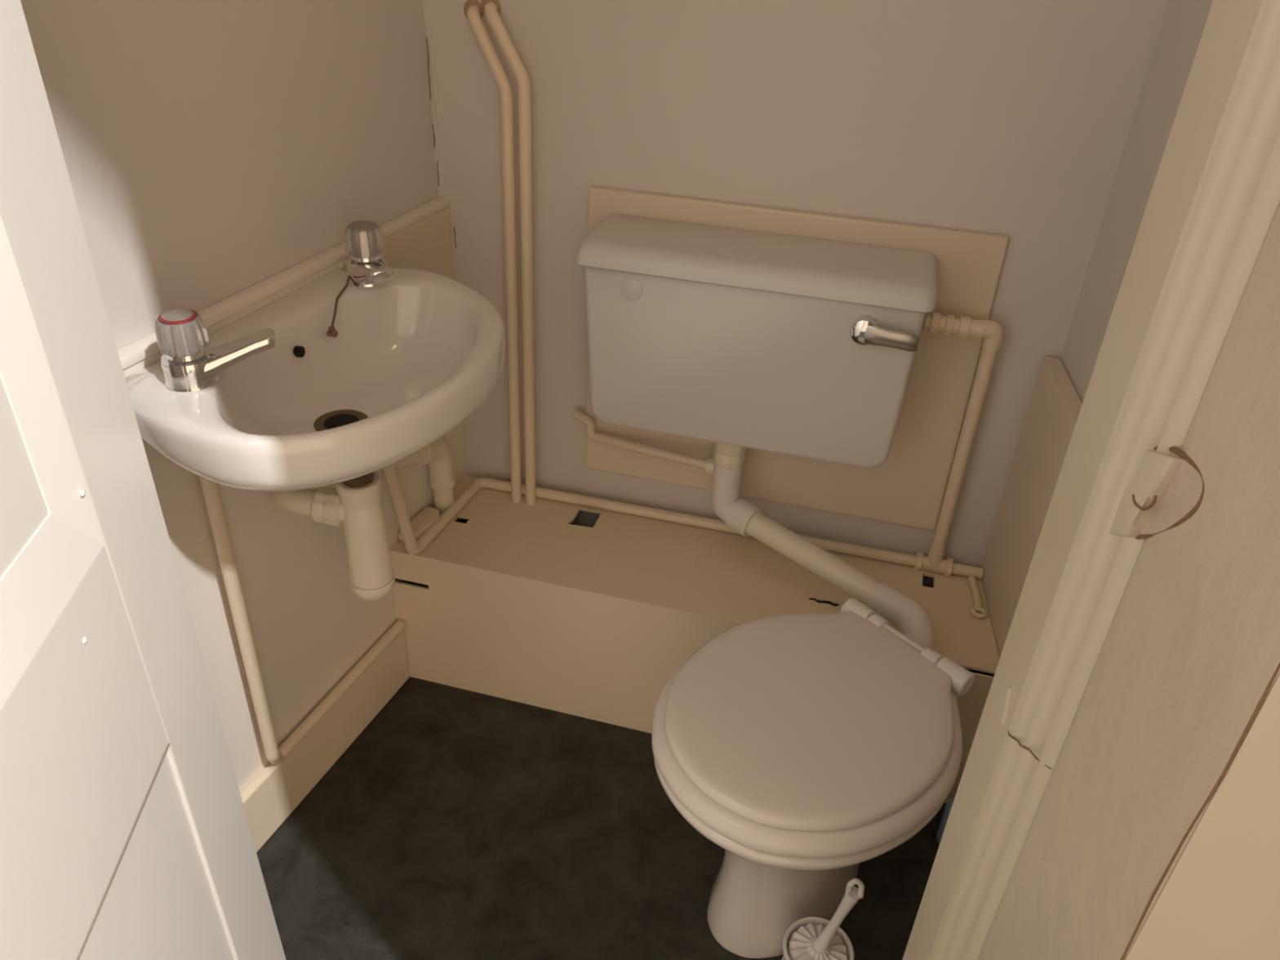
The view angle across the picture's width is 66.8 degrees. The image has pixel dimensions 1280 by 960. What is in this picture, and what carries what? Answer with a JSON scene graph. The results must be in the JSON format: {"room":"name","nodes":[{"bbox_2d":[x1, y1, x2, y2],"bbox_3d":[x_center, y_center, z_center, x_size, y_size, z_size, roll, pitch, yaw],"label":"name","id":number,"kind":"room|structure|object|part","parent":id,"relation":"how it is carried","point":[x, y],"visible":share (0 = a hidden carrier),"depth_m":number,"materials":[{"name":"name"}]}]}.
{"room":"bathroom","nodes":[
{"label":"bathroom","id":0,"kind":"room"},
{"bbox_2d":[20,0,437,350],"bbox_3d":[-0.540,-0.535,1.021,0.101,2.350,0.949,14,35,17],"label":"wall","id":1,"kind":"structure","parent":0,"point":[212,149],"depth_m":1.14,"materials":[{"name":"white paint"}]},
{"bbox_2d":[117,196,467,794],"bbox_3d":[-0.500,0.105,1.442,0.022,0.823,0.886,14,35,17],"label":"panel","id":2,"kind":"object","parent":1,"relation":"attached to","point":[309,628],"visible":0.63,"depth_m":1.41,"materials":[{"name":"paint"}]},
{"bbox_2d":[198,475,405,764],"bbox_3d":[-0.482,0.116,1.439,0.034,0.570,0.360,13,34,15],"label":"pipe","id":3,"kind":"object","parent":2,"relation":"attached to","point":[275,755],"visible":0.98,"depth_m":1.34,"materials":[{"name":"beige metal"}]},
{"bbox_2d":[124,263,505,491],"bbox_3d":[-0.344,-0.103,1.198,0.321,0.154,0.497,14,35,17],"label":"basin","id":4,"kind":"object","parent":2,"relation":"attached to","point":[413,356],"visible":0.91,"depth_m":1.18,"materials":[{"name":"white ceramic"}]},
{"bbox_2d":[155,308,276,392],"bbox_3d":[-0.456,-0.148,1.046,0.119,0.078,0.055,-17,38,-28],"label":"tap","id":5,"kind":"object","parent":4,"relation":"on","point":[188,363],"visible":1,"depth_m":1.02,"materials":[{"name":"silver metal"}]},
{"bbox_3d":[-0.483,-0.154,1.022,0.051,0.037,0.051,10,34,12],"label":"knob","id":6,"kind":"part","parent":5,"relation":"part of","materials":[{"name":"white plastic"}]},
{"bbox_3d":[-0.439,-0.137,1.057,0.083,0.045,0.047,-11,35,-21],"label":"spout","id":7,"kind":"part","parent":5,"relation":"part of","materials":[{"name":"silver metal"}]},
{"bbox_2d":[271,437,455,600],"bbox_3d":[-0.371,0.007,1.491,0.167,0.360,0.438,10,34,12],"label":"trap","id":8,"kind":"object","parent":4,"relation":"attached to","point":[355,504],"visible":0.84,"depth_m":1.28,"materials":[{"name":"white plastic"}]},
{"bbox_2d":[271,446,454,526],"bbox_3d":[-0.387,0.035,1.511,0.140,0.292,0.434,10,34,12],"label":"outlet","id":9,"kind":"object","parent":8,"relation":"attached to","point":[324,504],"depth_m":1.28,"materials":[{"name":"beige plastic"}]},
{"bbox_2d":[342,502,394,589],"bbox_3d":[-0.368,0.081,1.308,0.059,0.132,0.059,10,34,12],"label":"bottle","id":10,"kind":"object","parent":8,"relation":"on","point":[364,523],"depth_m":1.29,"materials":[{"name":"beige plastic"}]},
{"bbox_2d":[349,573,395,600],"bbox_3d":[-0.371,0.145,1.349,0.060,0.026,0.060,10,34,12],"label":"cup","id":11,"kind":"object","parent":8,"relation":"on","point":[377,590],"depth_m":1.32,"materials":[{"name":"beige plastic"}]},
{"bbox_2d":[344,220,392,288],"bbox_3d":[-0.351,-0.287,1.269,0.055,0.078,0.118,-13,36,-23],"label":"tap","id":12,"kind":"object","parent":4,"relation":"attached to","point":[366,265],"visible":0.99,"depth_m":1.27,"materials":[{"name":"silver metal"}]},
{"bbox_2d":[326,275,350,337],"bbox_3d":[-0.395,-0.228,1.271,0.015,0.052,0.090,2,33,-1],"label":"chain","id":13,"kind":"object","parent":12,"relation":"hanging from","point":[331,332],"visible":1,"depth_m":1.25,"materials":[{"name":"silver"}]},
{"bbox_3d":[-0.396,-0.191,1.247,0.016,0.016,0.009,8,33,8],"label":"chain","id":14,"kind":"part","parent":13,"relation":"part of","materials":[{"name":"brown metal"}]},
{"bbox_3d":[-0.393,-0.233,1.270,0.005,0.042,0.086,4,33,2],"label":"chain","id":15,"kind":"part","parent":13,"relation":"part of","materials":[{"name":"brown metal"}]},
{"bbox_3d":[-0.365,-0.317,1.284,0.051,0.037,0.051,10,34,12],"label":"knob","id":16,"kind":"part","parent":12,"relation":"part of","materials":[{"name":"white plastic"}]},
{"bbox_3d":[-0.344,-0.266,1.264,0.047,0.045,0.083,-13,36,-23],"label":"spout","id":17,"kind":"part","parent":12,"relation":"part of","materials":[{"name":"silver metal"}]},
{"bbox_2d":[240,630,409,852],"bbox_3d":[-0.549,0.468,1.526,0.016,0.118,0.625,14,35,17],"label":"baseboard","id":18,"kind":"structure","parent":1,"relation":"attached to","point":[275,793],"depth_m":1.57,"materials":[{"name":"beige paint"}]},
{"bbox_2d":[256,676,946,959],"bbox_3d":[-0.048,1.105,0.730,3.200,0.050,3.030,10,34,12],"label":"floor","id":19,"kind":"structure","parent":0,"point":[459,824],"depth_m":1.50,"materials":[{"name":"plastic"}]},
{"bbox_2d":[389,475,999,803],"bbox_3d":[0.086,0.253,1.725,1.008,0.313,0.258,10,34,12],"label":"ledge","id":20,"kind":"object","parent":19,"relation":"on","point":[522,602],"visible":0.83,"depth_m":1.65,"materials":[{"name":"beige paint"}]},
{"bbox_2d":[382,463,983,578],"bbox_3d":[0.087,-0.002,1.501,0.946,0.399,0.337,10,34,12],"label":"supply pipe","id":21,"kind":"object","parent":20,"relation":"on","point":[413,547],"visible":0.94,"depth_m":1.70,"materials":[{"name":"beige paint"}]},
{"bbox_2d":[711,441,934,649],"bbox_3d":[0.289,0.090,1.519,0.091,0.222,0.436,-27,43,-37],"label":"pipe","id":22,"kind":"object","parent":20,"relation":"on","point":[742,516],"visible":0.8,"depth_m":1.54,"materials":[{"name":"beige plastic"}]},
{"bbox_2d":[573,409,714,474],"bbox_3d":[0.007,-0.065,1.659,0.271,0.052,0.029,15,35,19],"label":"pipe","id":23,"kind":"object","parent":22,"relation":"attached to","point":[708,464],"visible":0.88,"depth_m":1.66,"materials":[{"name":"paint"}]},
{"bbox_2d":[725,497,763,537],"bbox_3d":[0.174,0.063,1.615,0.043,0.059,0.055,25,39,30],"label":"socket","id":24,"kind":"object","parent":22,"relation":"attached to","point":[743,516],"depth_m":1.59,"materials":[{"name":"beige plastic"}]},
{"bbox_2d":[968,575,986,618],"bbox_3d":[0.549,0.192,1.590,0.026,0.014,0.097,5,33,4],"label":"stub","id":25,"kind":"object","parent":20,"relation":"on","point":[975,589],"visible":1,"depth_m":1.58,"materials":[{"name":"beige paint"}]},
{"bbox_2d":[651,597,974,958],"bbox_3d":[0.212,0.449,1.341,0.427,0.410,0.371,-24,41,-35],"label":"toilet","id":26,"kind":"object","parent":19,"relation":"on","point":[807,748],"visible":1,"depth_m":1.21,"materials":[{"name":"white ceramic"}]},
{"bbox_3d":[0.216,0.309,1.253,0.388,0.033,0.418,10,34,12],"label":"seat","id":27,"kind":"part","parent":26,"relation":"part of","materials":[{"name":"beige plastic"}]},
{"bbox_3d":[0.218,0.288,1.236,0.395,0.018,0.341,-24,41,-34],"label":"lid","id":28,"kind":"part","parent":26,"relation":"part of","materials":[{"name":"beige plastic"}]},
{"bbox_2d":[781,916,854,959],"bbox_3d":[0.231,0.657,1.297,0.110,0.109,0.110,10,34,12],"label":"brush holder","id":29,"kind":"object","parent":19,"relation":"on","point":[796,925],"visible":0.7,"depth_m":1.29,"materials":[{"name":"white plastic"}]},
{"bbox_2d":[788,877,864,959],"bbox_3d":[0.235,0.583,1.249,0.077,0.226,0.077,10,34,12],"label":"toilet brush","id":30,"kind":"object","parent":29,"relation":"in","point":[811,941],"visible":1,"depth_m":1.26,"materials":[{"name":"white plastic"}]},
{"bbox_3d":[0.248,0.561,1.234,0.045,0.133,0.021,5,33,4],"label":"handle","id":31,"kind":"part","parent":30,"relation":"part of","materials":[{"name":"white plastic"}]},
{"bbox_2d":[936,795,955,844],"bbox_3d":[0.499,0.525,1.510,0.052,0.122,0.052,10,34,12],"label":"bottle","id":32,"kind":"object","parent":19,"relation":"on","point":[949,803],"visible":0.09,"depth_m":1.51,"materials":[{"name":"blue plastic"}]},
{"bbox_2d":[423,0,1168,604],"bbox_3d":[0.241,-0.681,1.304,1.500,2.350,0.105,10,34,12],"label":"wall","id":33,"kind":"structure","parent":0,"point":[1011,118],"depth_m":1.38,"materials":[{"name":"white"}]},
{"bbox_2d":[466,4,521,502],"bbox_3d":[-0.233,-0.323,1.592,0.090,0.818,0.034,28,41,34],"label":"riser pipe","id":34,"kind":"object","parent":33,"relation":"attached to","point":[473,12],"visible":1,"depth_m":1.52,"materials":[{"name":"beige paint"}]},
{"bbox_2d":[484,1,535,506],"bbox_3d":[-0.206,-0.321,1.585,0.092,0.824,0.034,28,41,34],"label":"riser pipe","id":35,"kind":"object","parent":33,"relation":"attached to","point":[492,15],"visible":1,"depth_m":1.51,"materials":[{"name":"beige paint"}]},
{"bbox_2d":[585,186,1008,530],"bbox_3d":[0.210,-0.183,1.560,0.618,0.506,0.014,10,34,12],"label":"backboard","id":36,"kind":"object","parent":33,"relation":"attached to","point":[908,488],"visible":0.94,"depth_m":1.51,"materials":[{"name":"paint"}]},
{"bbox_2d":[575,213,937,467],"bbox_3d":[0.160,-0.196,1.459,0.505,0.310,0.161,10,34,12],"label":"toilet cistern","id":37,"kind":"object","parent":36,"relation":"attached to","point":[793,345],"visible":1,"depth_m":1.40,"materials":[{"name":"white ceramic"}]},
{"bbox_3d":[0.167,-0.315,1.387,0.505,0.033,0.152,10,34,12],"label":"lid","id":38,"kind":"part","parent":37,"relation":"part of","materials":[{"name":"white ceramic"}]},
{"bbox_3d":[0.306,-0.203,1.326,0.039,0.039,0.018,10,34,12],"label":"flush lever","id":39,"kind":"part","parent":37,"relation":"part of","materials":[{"name":"silver metal"}]},
{"bbox_3d":[0.337,-0.192,1.312,0.078,0.030,0.010,13,34,16],"label":"lever arm","id":40,"kind":"part","parent":37,"relation":"part of","materials":[{"name":"silver metal"}]},
{"bbox_2d":[913,311,1003,577],"bbox_3d":[0.473,-0.041,1.534,0.130,0.469,0.052,10,34,12],"label":"pipe","id":41,"kind":"object","parent":37,"relation":"attached to","point":[992,332],"visible":0.99,"depth_m":1.48,"materials":[{"name":"beige paint"}]},
{"bbox_2d":[1060,0,1213,402],"bbox_3d":[0.620,-0.324,0.778,0.099,2.350,0.949,7,33,6],"label":"wall","id":42,"kind":"structure","parent":0,"point":[1183,24],"depth_m":1.22,"materials":[{"name":"white paint"}]},
{"bbox_2d":[964,355,1082,676],"bbox_3d":[0.536,0.327,1.287,0.026,0.700,0.816,7,33,6],"label":"panel","id":43,"kind":"object","parent":42,"relation":"attached to","point":[1055,406],"visible":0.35,"depth_m":1.44,"materials":[{"name":"paint"}]},
{"bbox_3d":[0.116,-0.129,0.440,3.200,2.350,0.328,10,34,12],"label":"wall","id":44,"kind":"structure","parent":0,"visible":0},
{"bbox_2d":[0,0,285,959],"bbox_3d":[-0.425,0.083,0.514,0.041,1.848,0.700,-1,33,-5],"label":"door","id":45,"kind":"structure","parent":44,"relation":"in","point":[126,834],"depth_m":0.74,"materials":[{"name":"paint"}]},
{"bbox_3d":[-0.404,-0.189,0.339,0.023,0.882,0.476,-1,33,-5],"label":"panel moulding","id":46,"kind":"part","parent":45,"relation":"part of","materials":[{"name":"paint"}]},
{"bbox_3d":[-0.442,0.594,0.857,0.016,0.528,0.498,-1,33,-5],"label":"panel","id":47,"kind":"part","parent":45,"relation":"part of","materials":[{"name":"paint"}]},
{"bbox_2d":[902,0,1279,959],"bbox_3d":[0.315,0.110,0.522,0.165,1.875,0.329,10,34,12],"label":"door frame","id":48,"kind":"structure","parent":44,"relation":"attached to","point":[1140,654],"depth_m":0.47,"materials":[{"name":"paint"}]},
{"bbox_2d":[1125,675,1279,959],"bbox_3d":[0.275,0.187,0.348,0.146,1.930,0.064,10,34,12],"label":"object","id":49,"kind":"structure","parent":44,"relation":"attached to","point":[1220,900],"depth_m":0.37,"materials":[{"name":"paint"}]}
]}

